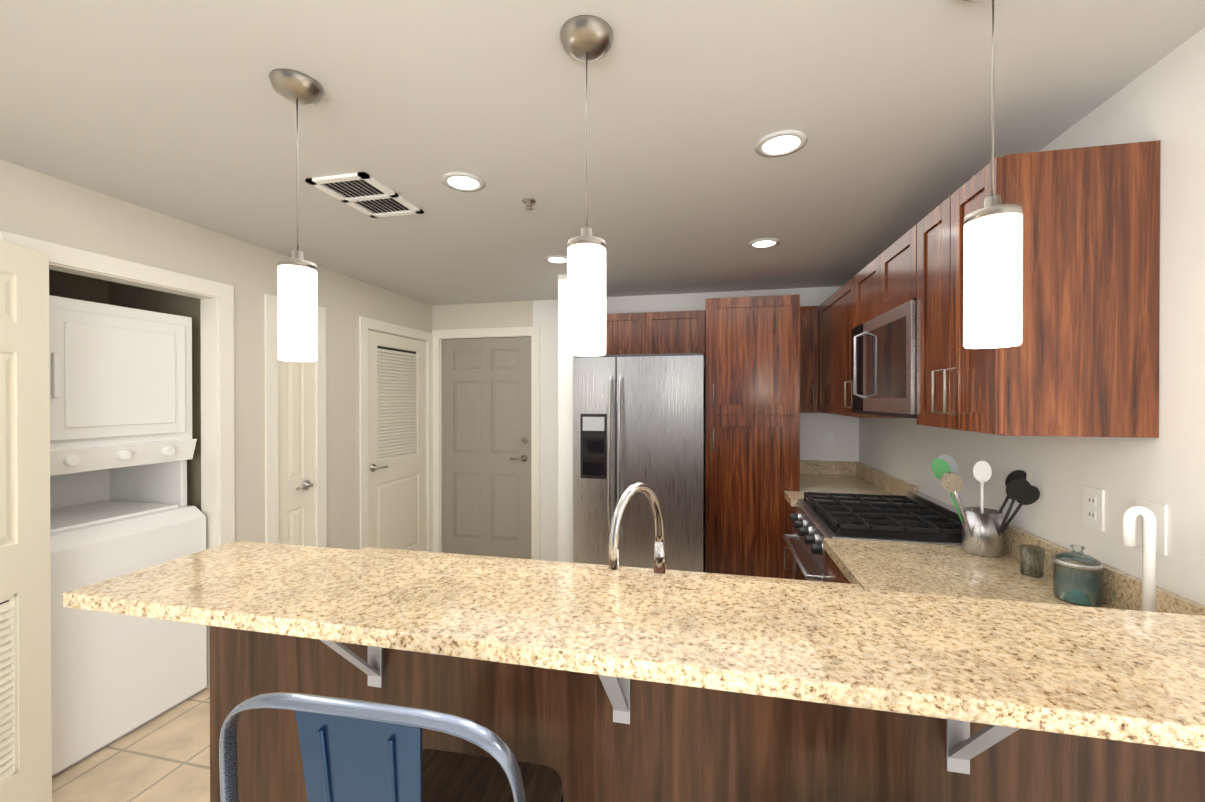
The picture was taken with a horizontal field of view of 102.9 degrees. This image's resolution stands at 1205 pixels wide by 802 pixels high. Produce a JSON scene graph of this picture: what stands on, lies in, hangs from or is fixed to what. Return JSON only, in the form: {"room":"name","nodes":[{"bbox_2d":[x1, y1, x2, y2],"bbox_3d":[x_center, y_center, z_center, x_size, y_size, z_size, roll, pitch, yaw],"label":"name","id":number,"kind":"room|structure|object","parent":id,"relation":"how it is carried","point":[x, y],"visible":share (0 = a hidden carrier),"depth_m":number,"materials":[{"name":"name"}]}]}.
{"room":"kitchen","nodes":[
{"label":"kitchen","id":0,"kind":"room"},
{"bbox_2d":[49,269,200,510],"bbox_3d":[-2.297,0.273,3.147,0.775,2.380,2.850,0,0,12],"label":"wall","id":1,"kind":"structure","parent":0,"point":[69,285],"depth_m":2.54,"materials":[{"name":"beige paint"}]},
{"bbox_2d":[52,688,209,801],"bbox_3d":[-0.971,1.523,0.891,4.675,0.100,6.700,0,0,12],"label":"floor","id":2,"kind":"structure","parent":0,"point":[165,757],"depth_m":1.93,"materials":[{"name":"tile"}]},
{"bbox_2d":[49,295,206,777],"bbox_3d":[-2.403,0.522,2.199,0.695,1.890,0.610,0,0,12],"label":"dryer","id":3,"kind":"object","parent":2,"relation":"on","point":[122,445],"visible":0.69,"depth_m":2.11,"materials":[{"name":"white metal"}]},
{"bbox_2d":[219,692,563,801],"bbox_3d":[-0.262,0.921,0.799,0.470,1.105,0.468,0,0,10],"label":"bar stool","id":4,"kind":"object","parent":2,"relation":"on","point":[352,750],"visible":1,"depth_m":0.59,"materials":[{"name":"blue metal"}]},
{"bbox_2d":[361,547,862,588],"bbox_3d":[-0.112,1.016,1.415,1.728,0.910,0.513,0,0,12],"label":"base cabinet","id":5,"kind":"object","parent":2,"relation":"on","point":[752,578],"depth_m":1.60,"materials":[{"name":"brown stone"}]},
{"bbox_2d":[609,482,665,573],"bbox_3d":[0.085,0.385,1.237,0.143,0.351,0.196,0,0,12],"label":"faucet","id":6,"kind":"object","parent":5,"relation":"on","point":[629,492],"visible":0.62,"depth_m":1.24,"materials":[{"name":"silver metal"}]},
{"bbox_2d":[573,353,703,571],"bbox_3d":[0.298,0.580,3.431,0.835,1.762,0.925,0,0,12],"label":"refrigerator","id":7,"kind":"object","parent":2,"relation":"on","point":[638,418],"visible":0.62,"depth_m":3.04,"materials":[{"name":"grey metal"}]},
{"bbox_2d":[209,626,1204,801],"bbox_3d":[0.125,0.955,0.942,2.353,1.037,0.305,0,0,12],"label":"bar","id":8,"kind":"object","parent":2,"relation":"on","point":[592,738],"visible":0.31,"depth_m":0.98,"materials":[{"name":"brown wood"}]},
{"bbox_2d":[63,541,1204,751],"bbox_3d":[0.088,0.419,0.937,2.423,0.032,0.385,0,0,12],"label":"bar","id":9,"kind":"object","parent":8,"relation":"on","point":[1133,676],"visible":1,"depth_m":0.85,"materials":[{"name":"stone"}]},
{"bbox_2d":[705,294,799,578],"bbox_3d":[1.014,0.402,3.364,0.570,2.120,0.803,0,0,12],"label":"pantry cabinet","id":10,"kind":"object","parent":2,"relation":"on","point":[752,409],"visible":0.85,"depth_m":3.01,"materials":[{"name":"brown wood"}]},
{"bbox_2d":[784,460,917,578],"bbox_3d":[1.472,0.958,3.147,0.668,1.010,1.035,0,0,12],"label":"base cabinet","id":11,"kind":"object","parent":2,"relation":"on","point":[853,477],"visible":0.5,"depth_m":3.10,"materials":[{"name":"brown stone"}]},
{"bbox_2d":[783,491,961,581],"bbox_3d":[1.265,0.974,2.271,0.692,0.985,0.760,0,0,12],"label":"gas range","id":12,"kind":"object","parent":2,"relation":"on","point":[920,518],"visible":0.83,"depth_m":2.17,"materials":[{"name":"black metal"}]},
{"bbox_2d":[823,523,1204,615],"bbox_3d":[1.089,0.966,1.403,0.668,1.010,1.005,0,0,12],"label":"kitchen countertop","id":13,"kind":"structure","parent":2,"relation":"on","point":[945,570],"depth_m":1.54,"materials":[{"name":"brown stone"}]},
{"bbox_2d":[931,454,1039,556],"bbox_3d":[1.379,0.387,1.792,0.290,0.342,0.331,0,0,12],"label":"utensil crock","id":14,"kind":"object","parent":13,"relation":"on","point":[983,529],"visible":1,"depth_m":1.72,"materials":[{"name":"silver metal"}]},
{"bbox_2d":[1019,544,1044,577],"bbox_3d":[1.383,0.515,1.546,0.064,0.089,0.064,0,0,12],"label":"glass tumbler","id":15,"kind":"object","parent":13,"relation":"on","point":[1032,558],"visible":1,"depth_m":1.53,"materials":[{"name":"clear glass"}]},
{"bbox_2d":[1052,545,1103,606],"bbox_3d":[1.337,0.483,1.352,0.104,0.155,0.104,0,0,12],"label":"canister","id":16,"kind":"object","parent":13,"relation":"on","point":[1078,584],"visible":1,"depth_m":1.33,"materials":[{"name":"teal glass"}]},
{"bbox_2d":[1122,506,1155,611],"bbox_3d":[1.284,0.404,1.127,0.110,0.315,0.110,0,0,12],"label":"towel stand","id":17,"kind":"object","parent":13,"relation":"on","point":[1130,515],"visible":0.71,"depth_m":1.12,"materials":[{"name":"white plastic"}]},
{"bbox_2d":[0,159,431,549],"bbox_3d":[-2.283,0.097,1.172,0.100,2.750,6.700,0,0,12],"label":"wall","id":18,"kind":"structure","parent":0,"point":[40,206],"depth_m":2.59,"materials":[{"name":"beige paint"}]},
{"bbox_2d":[0,240,51,801],"bbox_3d":[-1.942,0.469,1.380,0.165,1.980,0.680,0,0,-9],"label":"laundry door","id":19,"kind":"structure","parent":18,"relation":"in","point":[25,676],"depth_m":1.63,"materials":[{"name":"beige wood"}]},
{"bbox_2d":[0,231,234,687],"bbox_3d":[-2.069,0.435,2.110,0.116,2.065,0.840,0,0,12],"label":"trim","id":20,"kind":"structure","parent":18,"relation":"attached to","point":[217,407],"depth_m":2.44,"materials":[{"name":"white wood"}]},
{"bbox_2d":[264,294,326,546],"bbox_3d":[-1.892,0.431,2.916,0.116,2.065,0.430,0,0,12],"label":"door frame","id":21,"kind":"structure","parent":18,"relation":"attached to","point":[271,428],"depth_m":2.76,"materials":[{"name":"white"}]},
{"bbox_2d":[278,359,313,545],"bbox_3d":[-1.848,0.467,2.906,0.088,1.970,0.266,0,0,12],"label":"closet door","id":22,"kind":"structure","parent":18,"relation":"in","point":[295,454],"depth_m":2.91,"materials":[{"name":"beige wood"}]},
{"bbox_2d":[368,330,425,550],"bbox_3d":[-1.634,0.462,3.878,0.088,1.970,0.756,0,0,12],"label":"door","id":23,"kind":"structure","parent":18,"relation":"in","point":[397,433],"depth_m":3.86,"materials":[{"name":"beige wood"}]},
{"bbox_2d":[558,274,574,562],"bbox_3d":[-0.167,0.300,3.637,0.105,2.320,0.780,0,0,12],"label":"wall","id":24,"kind":"structure","parent":0,"point":[565,456],"depth_m":3.26,"materials":[{"name":"white paint"}]},
{"bbox_2d":[0,0,1204,304],"bbox_3d":[-0.147,-0.894,2.429,3.730,0.080,3.320,0,0,12],"label":"ceiling","id":25,"kind":"structure","parent":0,"point":[182,110],"depth_m":1.44,"materials":[{"name":"grey paint"}]},
{"bbox_2d":[269,69,323,361],"bbox_3d":[-0.818,-0.478,1.288,0.124,0.740,0.124,0,0,12],"label":"pendant light","id":26,"kind":"object","parent":25,"relation":"hanging from","point":[297,304],"visible":1,"depth_m":1.25,"materials":[{"name":"white glass"}]},
{"bbox_2d":[305,172,423,217],"bbox_3d":[-0.970,-0.846,1.995,0.260,0.012,0.380,0,0,12],"label":"ceiling vent","id":27,"kind":"object","parent":25,"relation":"in","point":[367,194],"visible":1,"depth_m":1.96,"materials":[{"name":"white plastic"}]},
{"bbox_2d":[441,172,484,191],"bbox_3d":[-0.539,-0.847,1.860,0.164,0.008,0.164,0,0,12],"label":"recessed light","id":28,"kind":"object","parent":25,"relation":"in","point":[463,181],"visible":1,"depth_m":1.85,"materials":[{"name":"white glass"}]},
{"bbox_2d":[522,198,535,210],"bbox_3d":[-0.313,-0.833,2.046,0.060,0.038,0.060,0,0,12],"label":"sprinkler","id":29,"kind":"object","parent":25,"relation":"attached to","point":[529,202],"visible":1,"depth_m":2.04,"materials":[{"name":"silver metal"}]},
{"bbox_2d":[544,255,566,263],"bbox_3d":[-0.270,-0.852,2.896,0.164,0.008,0.164,0,0,12],"label":"recessed light","id":30,"kind":"object","parent":25,"relation":"in","point":[556,259],"visible":0.9,"depth_m":2.89,"materials":[{"name":"white glass"}]},
{"bbox_2d":[560,15,612,355],"bbox_3d":[-0.037,-0.477,1.116,0.124,0.740,0.124,0,0,12],"label":"pendant light","id":31,"kind":"object","parent":25,"relation":"hanging from","point":[586,38],"visible":0.98,"depth_m":1.08,"materials":[{"name":"white glass"}]},
{"bbox_2d":[748,238,779,248],"bbox_3d":[0.872,-0.850,2.594,0.164,0.008,0.164,0,0,12],"label":"recessed light","id":32,"kind":"object","parent":25,"relation":"in","point":[764,243],"visible":0.96,"depth_m":2.59,"materials":[{"name":"white glass"}]},
{"bbox_2d":[755,130,807,156],"bbox_3d":[0.588,-0.845,1.581,0.164,0.008,0.164,0,0,12],"label":"recessed light","id":33,"kind":"object","parent":25,"relation":"in","point":[781,143],"visible":1,"depth_m":1.57,"materials":[{"name":"white glass"}]},
{"bbox_2d":[963,0,1022,348],"bbox_3d":[0.764,-0.477,0.941,0.124,0.740,0.124,0,0,12],"label":"pendant light","id":34,"kind":"object","parent":25,"relation":"hanging from","point":[993,274],"visible":1,"depth_m":0.91,"materials":[{"name":"white glass"}]},
{"bbox_2d":[432,286,858,572],"bbox_3d":[0.227,0.083,4.138,3.730,2.750,0.370,0,0,12],"label":"wall","id":35,"kind":"structure","parent":0,"point":[543,315],"depth_m":4.09,"materials":[{"name":"beige paint"}]},
{"bbox_2d":[359,316,539,559],"bbox_3d":[-1.174,0.412,3.833,1.125,2.095,1.030,0,0,12],"label":"door frame","id":36,"kind":"structure","parent":35,"relation":"attached to","point":[533,333],"depth_m":4.12,"materials":[{"name":"white wood"}]},
{"bbox_2d":[442,337,530,558],"bbox_3d":[-1.030,0.445,4.242,0.856,2.000,0.097,0,0,12],"label":"entry door","id":37,"kind":"structure","parent":35,"relation":"in","point":[486,446],"depth_m":4.25,"materials":[{"name":"beige wood"}]},
{"bbox_2d":[605,310,705,358],"bbox_3d":[0.357,-0.495,3.732,0.867,0.330,0.358,0,0,12],"label":"upper cabinet","id":38,"kind":"object","parent":35,"relation":"attached to","point":[670,332],"visible":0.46,"depth_m":3.54,"materials":[{"name":"brown wood"}]},
{"bbox_2d":[800,306,807,412],"bbox_3d":[1.432,-0.289,3.469,0.194,0.740,0.413,0,0,12],"label":"upper cabinet","id":39,"kind":"object","parent":35,"relation":"attached to","point":[803,309],"depth_m":3.33,"materials":[{"name":"brown wood"}]},
{"bbox_2d":[859,27,1204,605],"bbox_3d":[1.263,0.101,0.393,0.100,2.750,6.700,0,0,12],"label":"wall","id":40,"kind":"structure","parent":0,"point":[1162,100],"depth_m":1.22,"materials":[{"name":"white paint"}]},
{"bbox_2d":[808,278,901,417],"bbox_3d":[1.544,-0.286,2.874,0.411,0.740,0.824,0,0,12],"label":"upper cabinet","id":41,"kind":"object","parent":40,"relation":"attached to","point":[830,324],"depth_m":2.97,"materials":[{"name":"brown wood"}]},
{"bbox_2d":[852,262,871,328],"bbox_3d":[1.437,-0.516,2.248,0.353,0.275,0.438,0,0,12],"label":"upper cabinet","id":42,"kind":"object","parent":40,"relation":"attached to","point":[862,281],"depth_m":2.38,"materials":[{"name":"brown wood"}]},
{"bbox_2d":[872,228,911,318],"bbox_3d":[1.367,-0.514,1.932,0.353,0.275,0.438,0,0,12],"label":"upper cabinet","id":43,"kind":"object","parent":40,"relation":"attached to","point":[892,269],"depth_m":1.99,"materials":[{"name":"brown wood"}]},
{"bbox_2d":[851,300,916,417],"bbox_3d":[1.368,-0.155,2.099,0.419,0.435,0.754,0,0,12],"label":"microwave","id":44,"kind":"object","parent":43,"relation":"attached to","point":[884,364],"visible":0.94,"depth_m":2.00,"materials":[{"name":"silver metal"}]},
{"bbox_2d":[912,140,1159,437],"bbox_3d":[1.267,-0.280,1.475,0.353,0.740,0.497,0,0,12],"label":"upper cabinet","id":45,"kind":"object","parent":40,"relation":"attached to","point":[1082,360],"depth_m":1.24,"materials":[{"name":"brown wood"}]},
{"bbox_2d":[1083,485,1104,530],"bbox_3d":[1.428,0.311,1.397,0.008,0.118,0.072,0,0,12],"label":"electrical outlet","id":46,"kind":"object","parent":40,"relation":"attached to","point":[1093,507],"visible":1,"depth_m":1.39,"materials":[{"name":"white plastic"}]},
{"bbox_2d":[1135,498,1167,555],"bbox_3d":[1.387,0.317,1.217,0.010,0.125,0.085,0,0,12],"label":"outlet","id":47,"kind":"object","parent":40,"relation":"attached to","point":[1159,511],"visible":0.46,"depth_m":1.19,"materials":[{"name":"white plastic"}]}
]}

